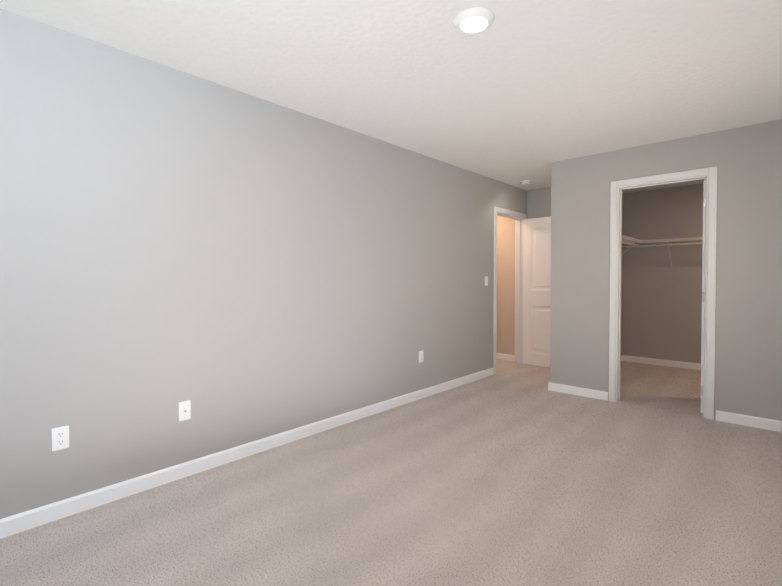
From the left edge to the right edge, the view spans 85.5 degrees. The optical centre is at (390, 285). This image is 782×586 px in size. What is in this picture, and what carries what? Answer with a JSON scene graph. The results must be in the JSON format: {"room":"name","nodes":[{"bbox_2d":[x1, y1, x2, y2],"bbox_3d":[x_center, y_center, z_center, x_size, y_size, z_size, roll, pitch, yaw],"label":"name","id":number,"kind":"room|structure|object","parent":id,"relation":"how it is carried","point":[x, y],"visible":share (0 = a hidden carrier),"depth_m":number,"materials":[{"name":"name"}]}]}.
{"room":"empty bedroom","nodes":[
{"label":"empty bedroom","id":0,"kind":"room"},
{"bbox_2d":[0,9,526,518],"bbox_3d":[-0.374,-0.079,3.583,0.115,2.440,6.840,1,1,43],"label":"wall","id":1,"kind":"structure","parent":0,"point":[236,267],"depth_m":2.60,"materials":[{"name":"grey paint"}]},
{"bbox_2d":[51,425,68,450],"bbox_3d":[-1.655,0.765,2.118,0.008,0.114,0.070,1,1,43],"label":"electrical outlet","id":2,"kind":"object","parent":1,"relation":"attached to","point":[60,438],"visible":1,"depth_m":2.12,"materials":[{"name":"white plastic"}]},
{"bbox_2d":[178,400,190,420],"bbox_3d":[-1.245,0.758,2.556,0.016,0.114,0.070,1,1,43],"label":"outlet","id":3,"kind":"object","parent":1,"relation":"attached to","point":[184,410],"visible":1,"depth_m":2.56,"materials":[{"name":"white plastic"}]},
{"bbox_2d":[0,368,493,538],"bbox_3d":[-0.327,1.099,3.558,0.014,0.085,6.610,1,1,43],"label":"baseboard","id":4,"kind":"structure","parent":1,"relation":"attached to","point":[25,520],"depth_m":2.59,"materials":[{"name":"white wood"}]},
{"bbox_2d":[419,350,422,362],"bbox_3d":[0.305,0.710,4.241,0.008,0.114,0.070,1,1,43],"label":"electrical outlet","id":5,"kind":"object","parent":1,"relation":"attached to","point":[420,356],"visible":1,"depth_m":4.23,"materials":[{"name":"white plastic"}]},
{"bbox_2d":[485,276,487,285],"bbox_3d":[1.167,-0.055,5.161,0.010,0.114,0.070,1,1,43],"label":"light switch","id":6,"kind":"object","parent":1,"relation":"attached to","point":[486,280],"visible":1,"depth_m":5.16,"materials":[{"name":"white plastic"}]},
{"bbox_2d":[493,206,526,373],"bbox_3d":[1.547,0.055,5.670,0.151,2.103,0.906,1,1,43],"label":"door frame","id":7,"kind":"structure","parent":1,"relation":"attached to","point":[518,217],"depth_m":5.92,"materials":[{"name":"white wood"}]},
{"bbox_2d":[0,359,781,585],"bbox_3d":[0.201,1.187,3.848,6.630,0.100,7.980,1,1,43],"label":"floor","id":8,"kind":"structure","parent":0,"point":[510,473],"depth_m":2.22,"materials":[{"name":"carpet"}]},
{"bbox_2d":[0,0,781,192],"bbox_3d":[0.201,-1.353,3.806,6.630,0.100,7.980,1,1,43],"label":"ceiling","id":9,"kind":"structure","parent":0,"point":[516,92],"depth_m":2.44,"materials":[{"name":"white paint"}]},
{"bbox_2d":[453,7,494,33],"bbox_3d":[0.397,-1.261,2.028,0.196,0.026,0.196,1,1,43],"label":"recessed light","id":10,"kind":"object","parent":9,"relation":"in","point":[473,20],"visible":0.98,"depth_m":2.00,"materials":[{"name":"white"}]},
{"bbox_2d":[520,180,530,184],"bbox_3d":[1.713,-1.307,5.371,0.136,0.044,0.136,1,1,43],"label":"smoke detector","id":11,"kind":"object","parent":9,"relation":"attached to","point":[525,182],"visible":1,"depth_m":5.33,"materials":[{"name":"white plastic"}]},
{"bbox_2d":[497,216,514,354],"bbox_3d":[0.838,-0.137,7.107,2.885,2.440,0.115,1,1,43],"label":"wall","id":12,"kind":"structure","parent":0,"point":[505,285],"depth_m":6.24,"materials":[{"name":"paint"}]},
{"bbox_2d":[496,353,514,360],"bbox_3d":[0.793,1.041,7.080,2.881,0.085,0.014,1,1,43],"label":"baseboard","id":13,"kind":"structure","parent":12,"relation":"attached to","point":[505,357],"depth_m":6.23,"materials":[{"name":"white wood"}]},
{"bbox_2d":[527,187,550,218],"bbox_3d":[2.253,-0.115,5.733,0.830,2.440,0.115,1,1,43],"label":"wall","id":14,"kind":"structure","parent":0,"point":[538,203],"depth_m":5.83,"materials":[{"name":"grey paint"}]},
{"bbox_2d":[523,216,550,367],"bbox_3d":[2.126,0.089,5.656,0.757,2.020,0.179,1,1,45],"label":"entry door","id":15,"kind":"structure","parent":14,"relation":"in","point":[536,282],"depth_m":5.77,"materials":[{"name":"white painted wood"}]},
{"bbox_2d":[621,193,622,354],"bbox_3d":[2.584,-0.109,5.394,0.115,2.440,2.215,1,1,43],"label":"wall","id":16,"kind":"structure","parent":0,"point":[621,275],"depth_m":6.14,"materials":[{"name":"grey paint"}]},
{"bbox_2d":[622,235,643,254],"bbox_3d":[2.724,-0.442,5.213,0.330,0.341,1.650,1,1,43],"label":"wire closet shelf","id":17,"kind":"object","parent":16,"relation":"attached to","point":[626,239],"depth_m":5.60,"materials":[{"name":"white metal"}]},
{"bbox_2d":[622,184,702,363],"bbox_3d":[4.276,-0.110,5.417,2.570,2.440,0.115,1,1,43],"label":"wall","id":18,"kind":"structure","parent":0,"point":[661,307],"depth_m":5.82,"materials":[{"name":"grey paint"}]},
{"bbox_2d":[621,355,700,369],"bbox_3d":[3.528,1.083,4.542,2.455,0.085,2.215,1,1,43],"label":"baseboard","id":19,"kind":"structure","parent":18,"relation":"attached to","point":[678,364],"depth_m":5.83,"materials":[{"name":"white wood"}]},
{"bbox_2d":[644,237,702,264],"bbox_3d":[4.172,-0.442,5.215,2.451,0.341,0.316,1,1,43],"label":"wire closet shelf","id":20,"kind":"object","parent":18,"relation":"attached to","point":[696,238],"depth_m":5.55,"materials":[{"name":"white metal"}]},
{"bbox_2d":[550,119,781,420],"bbox_3d":[2.696,-0.081,3.705,2.570,2.440,0.115,1,1,43],"label":"wall","id":21,"kind":"structure","parent":0,"point":[746,161],"depth_m":3.56,"materials":[{"name":"grey paint"}]},
{"bbox_2d":[609,166,716,419],"bbox_3d":[2.486,0.063,3.901,0.826,2.145,0.147,1,1,43],"label":"door frame","id":22,"kind":"structure","parent":21,"relation":"attached to","point":[709,174],"depth_m":3.75,"materials":[{"name":"white wood"}]},
{"bbox_2d":[548,382,781,431],"bbox_3d":[2.647,1.097,3.682,2.584,0.085,0.014,1,1,43],"label":"baseboard","id":23,"kind":"structure","parent":21,"relation":"attached to","point":[752,421],"depth_m":3.54,"materials":[{"name":"white wood"}]},
{"bbox_2d":[700,180,705,412],"bbox_3d":[3.006,0.096,3.966,0.677,2.060,0.179,-1,1,-44],"label":"closet door","id":24,"kind":"structure","parent":21,"relation":"in","point":[703,290],"depth_m":3.74,"materials":[{"name":"white wood"}]},
{"bbox_2d":[701,198,705,395],"bbox_3d":[2.767,0.100,3.723,0.012,1.760,0.047,-1,1,-44],"label":"closet door hinge","id":25,"kind":"object","parent":21,"relation":"attached to","point":[704,206],"visible":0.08,"depth_m":3.73,"materials":[{"name":"grey metal"}]}
]}

